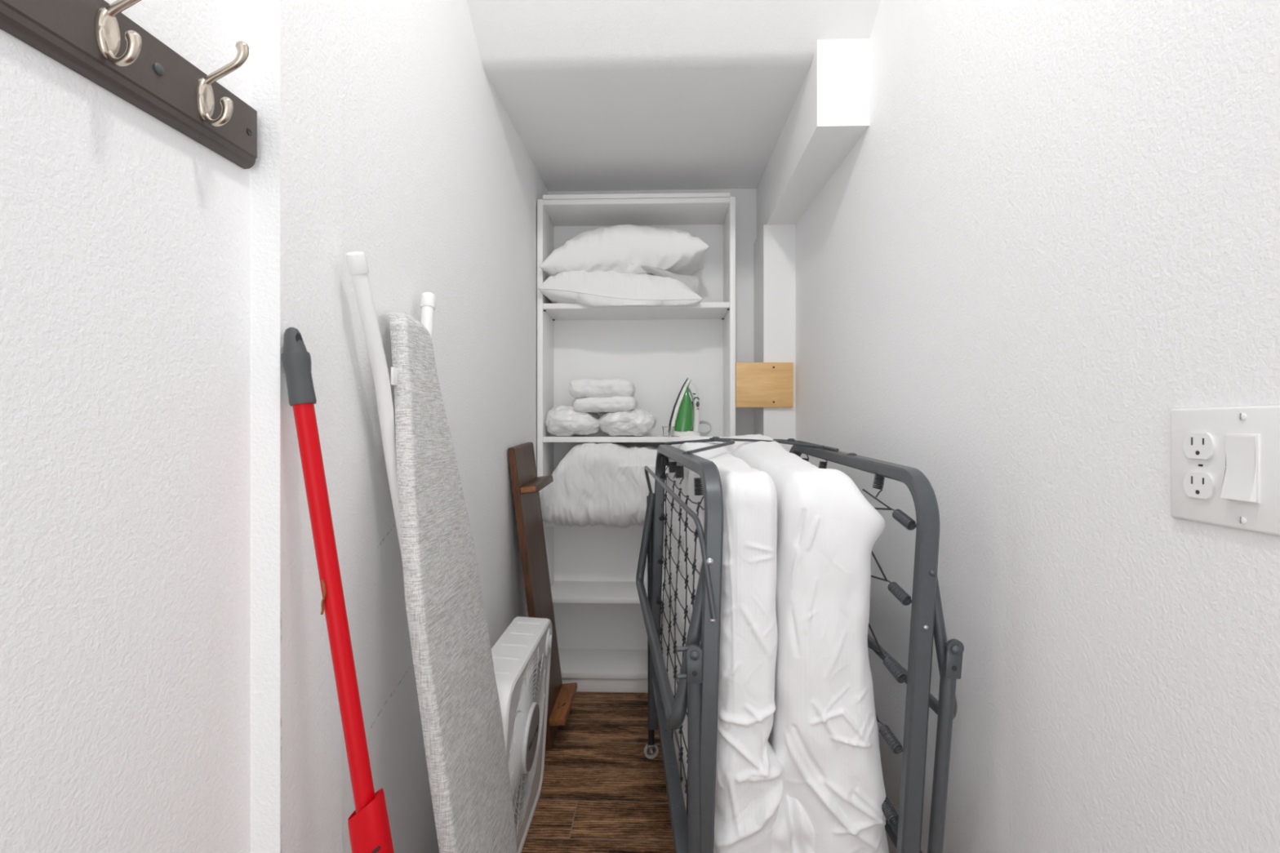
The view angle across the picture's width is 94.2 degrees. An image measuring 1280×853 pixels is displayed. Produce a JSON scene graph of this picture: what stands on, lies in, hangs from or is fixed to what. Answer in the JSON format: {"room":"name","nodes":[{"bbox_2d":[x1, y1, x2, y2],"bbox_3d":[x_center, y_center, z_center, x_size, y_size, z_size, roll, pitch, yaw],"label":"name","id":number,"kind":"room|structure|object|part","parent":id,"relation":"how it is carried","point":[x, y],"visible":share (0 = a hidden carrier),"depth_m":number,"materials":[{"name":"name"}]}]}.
{"room":"storage closet","nodes":[
{"label":"storage closet","id":0,"kind":"room"},
{"bbox_2d":[0,0,548,852],"bbox_3d":[-0.575,-0.290,1.055,0.220,2.750,3.270,0,0,2],"label":"wall","id":1,"kind":"structure","parent":0,"point":[125,238],"depth_m":0.76,"materials":[{"name":"paint"}]},
{"bbox_2d":[0,0,257,168],"bbox_3d":[-0.511,-0.389,0.404,0.072,0.107,0.738,0,0,5],"label":"coat rack","id":2,"kind":"object","parent":1,"relation":"attached to","point":[94,39],"visible":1,"depth_m":0.61,"materials":[{"name":"brown wood"}]},
{"bbox_2d":[521,692,675,852],"bbox_3d":[0.036,1.125,1.079,1.600,0.080,3.400,0,0,2],"label":"floor","id":3,"kind":"structure","parent":0,"point":[600,793],"depth_m":1.80,"materials":[{"name":"brown wood"}]},
{"bbox_2d":[280,327,394,852],"bbox_3d":[-0.309,0.476,0.781,0.324,1.215,0.060,0,0,2],"label":"broom","id":4,"kind":"object","parent":3,"relation":"on","point":[369,827],"visible":1,"depth_m":0.77,"materials":[{"name":"red plastic"}]},
{"bbox_3d":[-0.370,0.440,0.783,0.179,0.974,0.025,0,0,2],"label":"handle","id":5,"kind":"part","parent":4,"relation":"part of","materials":[{"name":"red plastic"}]},
{"bbox_2d":[345,251,517,852],"bbox_3d":[-0.347,0.395,1.086,0.221,1.339,0.366,0,0,2],"label":"ironing board","id":6,"kind":"object","parent":3,"relation":"on","point":[461,718],"visible":1,"depth_m":1.03,"materials":[{"name":"grey fabric"}]},
{"bbox_3d":[-0.374,0.385,1.018,0.247,1.305,0.095,0,0,-38],"label":"leg","id":7,"kind":"part","parent":6,"relation":"part of","materials":[{"name":"white plastic"}]},
{"bbox_3d":[-0.366,0.384,1.135,0.232,1.306,0.085,0,0,35],"label":"leg","id":8,"kind":"part","parent":6,"relation":"part of","materials":[{"name":"white plastic"}]},
{"bbox_2d":[491,616,551,852],"bbox_3d":[-0.335,0.820,1.529,0.139,0.526,0.530,0,0,2],"label":"box fan","id":9,"kind":"object","parent":3,"relation":"on","point":[522,655],"visible":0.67,"depth_m":1.50,"materials":[{"name":"white plastic"}]},
{"bbox_2d":[507,647,545,835],"bbox_3d":[-0.288,0.797,1.527,0.030,0.430,0.431,0,0,2],"label":"grille","id":10,"kind":"object","parent":9,"relation":"attached to","point":[526,717],"depth_m":1.48,"materials":[{"name":"white plastic"}]},
{"bbox_2d":[507,442,577,749],"bbox_3d":[-0.336,0.571,2.105,0.189,1.026,0.305,0,0,2],"label":"wooden shelf","id":11,"kind":"object","parent":3,"relation":"on","point":[526,486],"visible":0.9,"depth_m":2.06,"materials":[{"name":"brown wood"}]},
{"bbox_2d":[537,196,735,693],"bbox_3d":[-0.013,0.081,2.534,0.801,2.008,0.265,0,0,2],"label":"bookcase","id":12,"kind":"object","parent":3,"relation":"on","point":[602,636],"visible":0.51,"depth_m":2.65,"materials":[{"name":"white laminate"}]},
{"bbox_3d":[-0.402,0.081,2.545,0.022,2.008,0.260,0,0,2],"label":"panel","id":13,"kind":"part","parent":12,"relation":"part of","materials":[{"name":"white laminate"}]},
{"bbox_2d":[545,405,600,436],"bbox_3d":[-0.272,-0.023,2.494,0.236,0.127,0.243,0,0,2],"label":"bag","id":14,"kind":"object","parent":12,"relation":"on","point":[561,420],"visible":0.91,"depth_m":2.40,"materials":[{"name":"white plastic"}]},
{"bbox_3d":[-0.013,1.009,2.532,0.755,0.022,0.260,0,0,2],"label":"shelf","id":15,"kind":"part","parent":12,"relation":"part of","materials":[{"name":"white laminate"}]},
{"bbox_2d":[539,442,668,528],"bbox_3d":[-0.058,0.238,2.492,0.699,0.345,0.333,0,0,2],"label":"pillow","id":16,"kind":"object","parent":12,"relation":"on","point":[604,484],"visible":0.66,"depth_m":2.35,"materials":[{"name":"white fabric"}]},
{"bbox_3d":[-0.013,0.396,2.532,0.755,0.022,0.260,0,0,2],"label":"shelf","id":17,"kind":"part","parent":12,"relation":"part of","materials":[{"name":"white laminate"}]},
{"bbox_3d":[-0.013,0.705,2.532,0.755,0.022,0.260,0,0,2],"label":"shelf","id":18,"kind":"part","parent":12,"relation":"part of","materials":[{"name":"white laminate"}]},
{"bbox_2d":[537,270,702,306],"bbox_3d":[-0.075,-0.566,2.501,0.655,0.173,0.307,0,0,2],"label":"pillow","id":19,"kind":"object","parent":12,"relation":"on","point":[610,288],"visible":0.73,"depth_m":2.36,"materials":[{"name":"white fabric"}]},
{"bbox_2d":[539,224,709,293],"bbox_3d":[-0.059,-0.677,2.501,0.675,0.305,0.305,0,0,2],"label":"pillow","id":20,"kind":"object","parent":19,"relation":"on","point":[673,253],"visible":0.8,"depth_m":2.36,"materials":[{"name":"white fabric"}]},
{"bbox_2d":[598,408,656,436],"bbox_3d":[-0.051,-0.017,2.493,0.243,0.116,0.236,0,0,2],"label":"bag","id":21,"kind":"object","parent":12,"relation":"on","point":[635,422],"visible":0.97,"depth_m":2.39,"materials":[{"name":"white plastic"}]},
{"bbox_2d":[573,395,638,413],"bbox_3d":[-0.143,-0.089,2.494,0.268,0.071,0.235,0,0,2],"label":"towel","id":22,"kind":"object","parent":21,"relation":"on","point":[609,404],"visible":0.92,"depth_m":2.38,"materials":[{"name":"white fabric"}]},
{"bbox_2d":[568,377,635,399],"bbox_3d":[-0.159,-0.157,2.498,0.274,0.090,0.247,0,0,2],"label":"towel","id":23,"kind":"object","parent":22,"relation":"on","point":[579,388],"visible":0.8,"depth_m":2.39,"materials":[{"name":"white fabric"}]},
{"bbox_3d":[-0.013,0.053,2.532,0.755,0.022,0.260,0,0,2],"label":"shelf","id":24,"kind":"part","parent":12,"relation":"part of","materials":[{"name":"white laminate"}]},
{"bbox_2d":[542,192,729,199],"bbox_3d":[-0.013,-0.932,2.529,0.757,0.018,0.255,0,0,2],"label":"shelf board","id":25,"kind":"object","parent":12,"relation":"on","point":[675,195],"visible":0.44,"depth_m":2.40,"materials":[{"name":"white laminate"}]},
{"bbox_3d":[-0.013,-0.910,2.532,0.757,0.021,0.260,0,0,2],"label":"panel","id":26,"kind":"part","parent":12,"relation":"part of","materials":[{"name":"white laminate"}]},
{"bbox_3d":[-0.013,-0.489,2.532,0.755,0.022,0.260,0,0,2],"label":"shelf","id":27,"kind":"part","parent":12,"relation":"part of","materials":[{"name":"white laminate"}]},
{"bbox_2d":[662,426,674,436],"bbox_3d":[0.114,0.021,2.421,0.052,0.040,0.052,0,0,2],"label":"plastic cup","id":28,"kind":"object","parent":12,"relation":"on","point":[667,431],"visible":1,"depth_m":2.40,"materials":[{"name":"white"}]},
{"bbox_2d":[668,377,711,436],"bbox_3d":[0.213,-0.081,2.522,0.188,0.244,0.158,0,0,2],"label":"iron","id":29,"kind":"object","parent":12,"relation":"on","point":[685,415],"visible":0.95,"depth_m":2.46,"materials":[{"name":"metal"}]},
{"bbox_3d":[0.180,-0.074,2.500,0.089,0.190,0.106,0,0,2],"label":"water tank","id":30,"kind":"part","parent":29,"relation":"part of","materials":[{"name":"green plastic"}]},
{"bbox_3d":[0.223,-0.070,2.499,0.057,0.220,0.045,0,0,2],"label":"handle","id":31,"kind":"part","parent":29,"relation":"part of","materials":[{"name":"white plastic"}]},
{"bbox_3d":[0.271,0.007,2.560,0.074,0.065,0.078,0,0,2],"label":"power cord","id":32,"kind":"part","parent":29,"relation":"part of","materials":[{"name":"grey plastic"}]},
{"bbox_3d":[0.377,0.081,2.519,0.022,2.008,0.260,0,0,2],"label":"panel","id":33,"kind":"part","parent":12,"relation":"part of","materials":[{"name":"white laminate"}]},
{"bbox_2d":[635,436,964,852],"bbox_3d":[0.267,0.556,1.473,0.590,1.058,0.979,0,0,2],"label":"bed","id":34,"kind":"object","parent":3,"relation":"on","point":[696,692],"visible":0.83,"depth_m":1.04,"materials":[{"name":"grey metal"}]},
{"bbox_3d":[0.034,0.629,1.934,0.025,0.809,0.042,0,0,2],"label":"caster leg","id":35,"kind":"part","parent":34,"relation":"part of","materials":[{"name":"metal"}]},
{"bbox_3d":[0.052,0.382,1.488,0.088,0.342,0.875,0,0,-6],"label":"leg","id":36,"kind":"part","parent":34,"relation":"part of","materials":[{"name":"grey metal"}]},
{"bbox_3d":[0.069,0.797,1.491,0.032,0.026,0.877,0,0,-2],"label":"cross rail","id":37,"kind":"part","parent":34,"relation":"part of","materials":[{"name":"grey metal"}]},
{"bbox_3d":[0.072,0.229,1.466,0.033,0.211,0.889,0,0,-6],"label":"bail rod","id":38,"kind":"part","parent":34,"relation":"part of","materials":[{"name":"grey metal"}]},
{"bbox_3d":[0.086,0.510,1.477,0.060,0.909,0.889,0,0,-4],"label":"frame","id":39,"kind":"part","parent":34,"relation":"part of","materials":[{"name":"grey metal"}]},
{"bbox_3d":[0.095,0.728,1.040,0.026,0.610,0.025,0,0,2],"label":"caster leg","id":40,"kind":"part","parent":34,"relation":"part of","materials":[{"name":"grey metal"}]},
{"bbox_2d":[662,434,888,852],"bbox_3d":[0.266,0.524,1.482,0.424,1.000,0.872,0,0,2],"label":"mattress","id":41,"kind":"object","parent":34,"relation":"in","point":[798,764],"visible":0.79,"depth_m":1.07,"materials":[{"name":"white fabric"}]},
{"bbox_3d":[0.465,0.508,1.456,0.086,0.914,0.901,0,0,-1],"label":"frame","id":42,"kind":"part","parent":34,"relation":"part of","materials":[{"name":"grey metal"}]},
{"bbox_3d":[0.506,0.785,1.469,0.032,0.026,0.870,0,0,1],"label":"cross rail","id":43,"kind":"part","parent":34,"relation":"part of","materials":[{"name":"grey metal"}]},
{"bbox_3d":[0.521,0.365,1.452,0.064,0.303,0.886,0,0,0],"label":"leg","id":44,"kind":"part","parent":34,"relation":"part of","materials":[{"name":"grey metal"}]},
{"bbox_3d":[0.504,0.718,1.014,0.070,0.632,0.025,0,0,2],"label":"caster leg","id":45,"kind":"part","parent":34,"relation":"part of","materials":[{"name":"grey metal"}]},
{"bbox_2d":[548,188,756,435],"bbox_3d":[0.120,-0.290,2.717,1.500,2.750,0.100,0,0,2],"label":"wall","id":46,"kind":"structure","parent":0,"point":[745,198],"depth_m":2.66,"materials":[{"name":"paint"}]},
{"bbox_2d":[466,0,880,191],"bbox_3d":[0.064,-1.344,1.033,1.260,0.643,3.270,0,0,2],"label":"ceiling","id":47,"kind":"structure","parent":0,"point":[599,95],"depth_m":1.75,"materials":[{"name":"paint"}]},
{"bbox_2d":[795,0,1279,852],"bbox_3d":[0.695,-0.290,1.012,0.238,2.750,3.270,0,0,2],"label":"wall","id":48,"kind":"structure","parent":0,"point":[1051,233],"depth_m":0.85,"materials":[{"name":"paint"}]},
{"bbox_2d":[735,362,793,407],"bbox_3d":[0.499,-0.167,2.393,0.228,0.180,0.022,0,0,2],"label":"board","id":49,"kind":"object","parent":48,"relation":"attached to","point":[757,384],"visible":1,"depth_m":2.38,"materials":[{"name":"wood"}]},
{"bbox_2d":[754,224,795,452],"bbox_3d":[0.584,0.135,2.526,0.160,1.901,0.248,0,0,2],"label":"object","id":50,"kind":"structure","parent":48,"relation":"attached to","point":[775,246],"depth_m":2.40,"materials":[{"name":"white paint"}]},
{"bbox_2d":[756,38,869,237],"bbox_3d":[0.585,-0.948,2.131,0.173,0.265,1.038,0,0,2],"label":"ceiling beam","id":51,"kind":"structure","parent":48,"relation":"attached to","point":[829,113],"depth_m":1.73,"materials":[{"name":"white paint"}]},
{"bbox_2d":[1170,404,1279,536],"bbox_3d":[0.605,0.042,0.617,0.015,0.125,0.130,0,0,0],"label":"outlet plate","id":52,"kind":"object","parent":48,"relation":"attached to","point":[1225,460],"visible":1,"depth_m":0.61,"materials":[{"name":"white plastic"}]},
{"bbox_2d":[1182,471,1215,498],"bbox_3d":[0.606,0.064,0.644,0.005,0.028,0.034,0,0,0],"label":"receptacle","id":53,"kind":"object","parent":52,"relation":"attached to","point":[1196,485],"depth_m":0.64,"materials":[{"name":"plastic"}]},
{"bbox_2d":[1182,433,1215,459],"bbox_3d":[0.606,0.021,0.644,0.005,0.028,0.034,0,0,0],"label":"receptacle","id":54,"kind":"object","parent":52,"relation":"attached to","point":[1195,446],"depth_m":0.64,"materials":[{"name":"plastic"}]},
{"bbox_3d":[0.606,0.042,0.598,0.004,0.068,0.034,0,0,0],"label":"switch frame","id":55,"kind":"part","parent":52,"relation":"part of","materials":[{"name":"white plastic"}]}
]}

